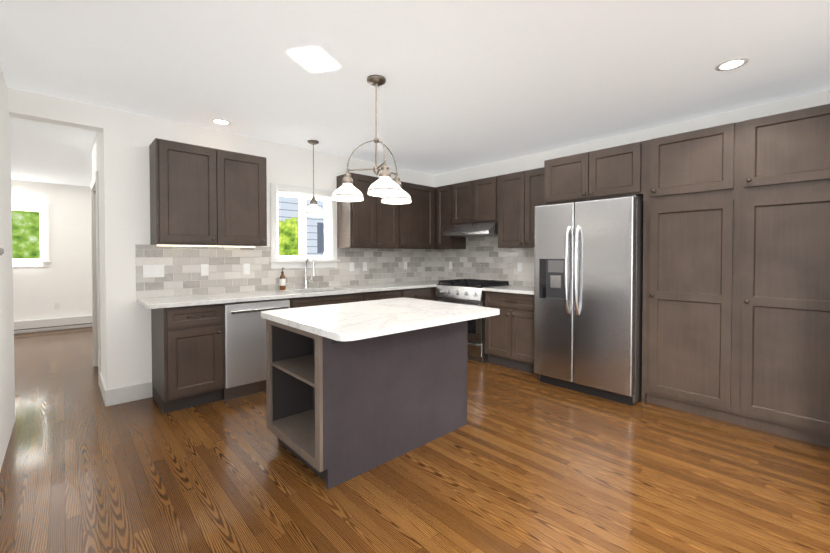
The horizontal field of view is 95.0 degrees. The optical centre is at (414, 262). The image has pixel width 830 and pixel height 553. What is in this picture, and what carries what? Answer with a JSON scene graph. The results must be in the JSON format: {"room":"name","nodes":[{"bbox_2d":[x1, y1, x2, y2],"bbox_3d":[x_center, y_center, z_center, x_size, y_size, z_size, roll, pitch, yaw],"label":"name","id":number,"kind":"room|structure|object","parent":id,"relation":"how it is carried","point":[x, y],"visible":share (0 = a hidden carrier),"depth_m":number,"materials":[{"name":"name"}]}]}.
{"room":"kitchen","nodes":[
{"label":"kitchen","id":0,"kind":"room"},
{"bbox_2d":[0,65,14,470],"bbox_3d":[-2.663,-0.030,2.374,0.105,2.550,1.550,-1,1,-43],"label":"wall","id":1,"kind":"structure","parent":0,"point":[7,395],"depth_m":2.63,"materials":[{"name":"paint"}]},
{"bbox_2d":[11,179,91,333],"bbox_3d":[-6.751,-0.095,6.288,4.070,2.550,0.150,-1,1,-43],"label":"wall","id":2,"kind":"structure","parent":0,"point":[64,279],"depth_m":6.67,"materials":[{"name":"paint"}]},
{"bbox_2d":[12,203,50,266],"bbox_3d":[-6.694,-0.456,6.302,0.960,1.070,0.193,-1,1,-43],"label":"window","id":3,"kind":"structure","parent":2,"relation":"in","point":[43,260],"depth_m":6.52,"materials":[{"name":"white wood"}]},
{"bbox_2d":[14,315,91,332],"bbox_3d":[-6.738,1.067,6.169,3.700,0.190,0.069,-1,1,-43],"label":"baseboard heater","id":4,"kind":"object","parent":2,"relation":"attached to","point":[48,324],"depth_m":6.57,"materials":[{"name":"white metal"}]},
{"bbox_2d":[54,302,59,308],"bbox_3d":[-6.257,0.756,6.653,0.070,0.115,0.006,-1,1,-43],"label":"outlet","id":5,"kind":"object","parent":2,"relation":"attached to","point":[56,305],"visible":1,"depth_m":6.65,"materials":[{"name":"white plastic"}]},
{"bbox_2d":[92,132,105,384],"bbox_3d":[-3.240,-0.057,3.979,0.120,2.550,1.590,-1,1,-43],"label":"wall","id":6,"kind":"structure","parent":0,"point":[97,159],"depth_m":3.59,"materials":[{"name":"paint"}]},
{"bbox_2d":[90,171,100,383],"bbox_3d":[-3.414,0.153,4.156,0.137,2.125,0.990,-1,1,-43],"label":"door frame","id":7,"kind":"structure","parent":6,"relation":"attached to","point":[95,276],"depth_m":4.41,"materials":[{"name":"white wood"}]},
{"bbox_2d":[99,372,151,406],"bbox_3d":[-2.757,1.155,3.612,0.333,0.140,0.695,-1,1,-43],"label":"baseboard","id":8,"kind":"structure","parent":6,"relation":"attached to","point":[115,396],"depth_m":3.36,"materials":[{"name":"white wood"}]},
{"bbox_2d":[8,87,434,389],"bbox_3d":[-1.367,-0.066,4.529,4.724,2.550,0.150,-1,1,-43],"label":"wall","id":9,"kind":"structure","parent":0,"point":[128,138],"depth_m":3.37,"materials":[{"name":"paint"}]},
{"bbox_2d":[148,138,219,247],"bbox_3d":[-2.122,-0.611,3.492,0.471,0.895,0.328,-1,1,-43],"label":"upper cabinet","id":10,"kind":"object","parent":9,"relation":"attached to","point":[185,178],"depth_m":3.38,"materials":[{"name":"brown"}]},
{"bbox_2d":[220,150,267,247],"bbox_3d":[-1.777,-0.616,3.811,0.470,0.895,0.328,-1,1,-43],"label":"upper cabinet","id":11,"kind":"object","parent":9,"relation":"attached to","point":[243,177],"depth_m":3.70,"materials":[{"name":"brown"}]},
{"bbox_2d":[269,183,339,268],"bbox_3d":[-1.327,-0.411,4.528,0.880,0.950,0.193,-1,1,-43],"label":"window","id":12,"kind":"structure","parent":9,"relation":"in","point":[328,259],"depth_m":4.52,"materials":[{"name":"white wood"}]},
{"bbox_2d":[336,172,399,247],"bbox_3d":[-0.597,-0.634,4.905,0.749,0.895,0.328,-1,1,-43],"label":"upper cabinet","id":13,"kind":"object","parent":9,"relation":"attached to","point":[370,222],"depth_m":4.72,"materials":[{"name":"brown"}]},
{"bbox_2d":[392,181,435,251],"bbox_3d":[-0.084,-0.642,5.381,0.652,0.895,0.328,-1,1,-43],"label":"upper cabinet","id":14,"kind":"object","parent":9,"relation":"attached to","point":[418,217],"depth_m":5.31,"materials":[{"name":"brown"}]},
{"bbox_2d":[0,326,829,552],"bbox_3d":[-1.445,1.289,2.741,7.300,0.100,12.600,-1,1,-43],"label":"floor","id":15,"kind":"structure","parent":0,"point":[523,462],"depth_m":2.17,"materials":[{"name":"brown wood"}]},
{"bbox_2d":[148,304,224,413],"bbox_3d":[-2.038,0.790,3.409,0.451,0.875,0.598,-1,1,-43],"label":"base cabinet","id":16,"kind":"object","parent":15,"relation":"on","point":[188,343],"depth_m":3.20,"materials":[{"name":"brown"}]},
{"bbox_2d":[136,280,440,307],"bbox_3d":[-0.872,0.317,4.451,3.806,0.036,0.623,-1,1,-43],"label":"countertop","id":17,"kind":"structure","parent":16,"relation":"on","point":[341,290],"depth_m":3.74,"materials":[{"name":"white stone"}]},
{"bbox_2d":[222,299,289,400],"bbox_3d":[-1.625,0.793,3.740,0.599,0.858,0.618,-1,1,-43],"label":"dishwasher","id":18,"kind":"object","parent":15,"relation":"on","point":[245,349],"visible":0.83,"depth_m":3.47,"materials":[{"name":"silver metal"}]},
{"bbox_2d":[264,288,363,307],"bbox_3d":[-1.114,0.776,4.266,0.861,0.875,0.598,-1,1,-43],"label":"base cabinet","id":19,"kind":"object","parent":15,"relation":"on","point":[305,301],"depth_m":4.03,"materials":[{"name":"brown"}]},
{"bbox_2d":[264,318,467,488],"bbox_3d":[-0.304,0.801,2.743,1.248,0.876,0.736,-1,1,-43],"label":"kitchen island","id":20,"kind":"object","parent":15,"relation":"on","point":[354,389],"depth_m":2.43,"materials":[{"name":"grey"}]},
{"bbox_2d":[261,298,499,341],"bbox_3d":[-0.221,0.347,2.633,1.310,0.036,1.060,-1,1,-43],"label":"island countertop","id":21,"kind":"structure","parent":20,"relation":"on","point":[352,321],"depth_m":2.39,"materials":[{"name":"white stone"}]},
{"bbox_2d":[364,288,403,300],"bbox_3d":[-0.583,0.767,4.757,0.585,0.875,0.598,-1,1,-43],"label":"base cabinet","id":22,"kind":"object","parent":15,"relation":"on","point":[368,296],"depth_m":4.52,"materials":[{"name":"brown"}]},
{"bbox_2d":[404,288,431,300],"bbox_3d":[-0.172,0.761,5.139,0.538,0.875,0.598,-1,1,-43],"label":"base cabinet","id":23,"kind":"object","parent":15,"relation":"on","point":[417,293],"depth_m":4.94,"materials":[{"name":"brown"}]},
{"bbox_2d":[432,288,437,300],"bbox_3d":[0.260,0.754,5.552,0.658,0.875,0.578,-1,1,-43],"label":"base cabinet","id":24,"kind":"object","parent":15,"relation":"on","point":[433,289],"depth_m":5.14,"materials":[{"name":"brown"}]},
{"bbox_2d":[435,279,509,362],"bbox_3d":[0.745,0.720,5.003,0.672,0.962,0.754,-1,1,-43],"label":"range","id":25,"kind":"object","parent":15,"relation":"on","point":[465,291],"visible":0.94,"depth_m":4.67,"materials":[{"name":"silver metal"}]},
{"bbox_2d":[485,292,538,374],"bbox_3d":[1.299,0.772,4.478,0.599,0.875,0.760,-1,1,-43],"label":"base cabinet","id":26,"kind":"object","parent":15,"relation":"on","point":[509,335],"depth_m":4.29,"materials":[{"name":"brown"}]},
{"bbox_2d":[482,284,533,295],"bbox_3d":[1.283,0.317,4.454,0.624,0.036,0.763,-1,1,-43],"label":"countertop","id":27,"kind":"structure","parent":26,"relation":"on","point":[520,289],"depth_m":4.41,"materials":[{"name":"white stone"}]},
{"bbox_2d":[534,195,642,405],"bbox_3d":[1.773,0.320,3.755,0.860,1.805,0.907,-1,1,-43],"label":"fridge","id":28,"kind":"object","parent":15,"relation":"on","point":[588,275],"visible":1,"depth_m":3.43,"materials":[{"name":"silver metal"}]},
{"bbox_2d":[640,123,735,422],"bbox_3d":[2.405,0.088,3.273,0.599,2.284,0.635,-1,1,-43],"label":"tall cabinet","id":29,"kind":"object","parent":15,"relation":"on","point":[689,198],"depth_m":3.06,"materials":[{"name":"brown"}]},
{"bbox_2d":[732,104,829,447],"bbox_3d":[2.835,0.095,2.809,0.599,2.284,0.631,-1,1,-43],"label":"tall cabinet","id":30,"kind":"object","parent":15,"relation":"on","point":[736,282],"depth_m":2.66,"materials":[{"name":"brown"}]},
{"bbox_2d":[0,0,829,186],"bbox_3d":[-1.445,-1.360,2.696,7.300,0.100,12.600,-1,1,-43],"label":"ceiling","id":31,"kind":"structure","parent":0,"point":[470,83],"depth_m":2.56,"materials":[{"name":"paint"}]},
{"bbox_2d":[211,118,230,124],"bbox_3d":[-1.817,-1.322,3.562,0.164,0.006,0.175,-1,1,-43],"label":"recessed light","id":32,"kind":"object","parent":31,"relation":"in","point":[217,121],"depth_m":3.56,"materials":[{"name":"white plastic"}]},
{"bbox_2d":[302,140,324,216],"bbox_3d":[-1.119,-0.926,4.192,0.251,0.816,0.251,-1,1,-43],"label":"light","id":33,"kind":"object","parent":31,"relation":"hanging from","point":[313,209],"visible":1,"depth_m":4.16,"materials":[{"name":"white glass"}]},
{"bbox_2d":[332,75,411,203],"bbox_3d":[-0.237,-0.884,2.740,0.577,0.852,0.601,-1,1,-43],"label":"chandelier","id":34,"kind":"object","parent":31,"relation":"hanging from","point":[386,188],"visible":1,"depth_m":2.70,"materials":[{"name":"silver metal"}]},
{"bbox_2d":[715,58,748,70],"bbox_3d":[2.079,-1.304,2.499,0.173,0.006,0.169,-1,1,-43],"label":"recessed light","id":35,"kind":"object","parent":31,"relation":"in","point":[731,64],"depth_m":2.50,"materials":[{"name":"white plastic"}]},
{"bbox_2d":[435,90,829,186],"bbox_3d":[1.908,-0.063,4.360,0.150,2.550,4.550,-1,1,-43],"label":"wall","id":36,"kind":"structure","parent":0,"point":[524,163],"depth_m":3.88,"materials":[{"name":"paint"}]},
{"bbox_2d":[436,184,467,251],"bbox_3d":[0.517,-0.644,5.498,0.328,0.895,0.307,-1,1,-43],"label":"upper cabinet","id":37,"kind":"object","parent":36,"relation":"attached to","point":[443,193],"depth_m":5.40,"materials":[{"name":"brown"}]},
{"bbox_2d":[443,221,497,236],"bbox_3d":[0.812,-0.436,5.046,0.488,0.161,0.752,-1,1,-43],"label":"range hood","id":38,"kind":"object","parent":36,"relation":"attached to","point":[483,229],"visible":0.9,"depth_m":4.88,"materials":[{"name":"silver metal"}]},
{"bbox_2d":[452,176,495,224],"bbox_3d":[0.880,-0.803,5.104,0.328,0.565,0.760,-1,1,-43],"label":"upper cabinet","id":39,"kind":"object","parent":36,"relation":"attached to","point":[474,201],"depth_m":4.97,"materials":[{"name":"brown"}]},
{"bbox_2d":[496,168,543,247],"bbox_3d":[1.397,-0.628,4.548,0.328,0.895,0.763,-1,1,-43],"label":"upper cabinet","id":40,"kind":"object","parent":36,"relation":"attached to","point":[518,193],"depth_m":4.52,"materials":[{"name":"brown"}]},
{"bbox_2d":[540,141,643,204],"bbox_3d":[1.873,-0.837,3.831,0.599,0.454,0.930,-1,1,-43],"label":"upper cabinet","id":41,"kind":"object","parent":36,"relation":"attached to","point":[618,171],"depth_m":3.59,"materials":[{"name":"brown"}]},
{"label":"outside","id":42,"kind":"structure","parent":0,"visible":0},
{"bbox_2d":[12,210,39,258],"bbox_3d":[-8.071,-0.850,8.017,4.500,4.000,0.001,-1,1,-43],"label":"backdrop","id":43,"kind":"structure","parent":42,"point":[25,234],"depth_m":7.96,"materials":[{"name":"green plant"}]},
{"bbox_2d":[278,196,323,255],"bbox_3d":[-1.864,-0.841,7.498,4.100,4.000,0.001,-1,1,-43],"label":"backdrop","id":44,"kind":"structure","parent":42,"point":[288,226],"depth_m":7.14,"materials":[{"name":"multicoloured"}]}
]}

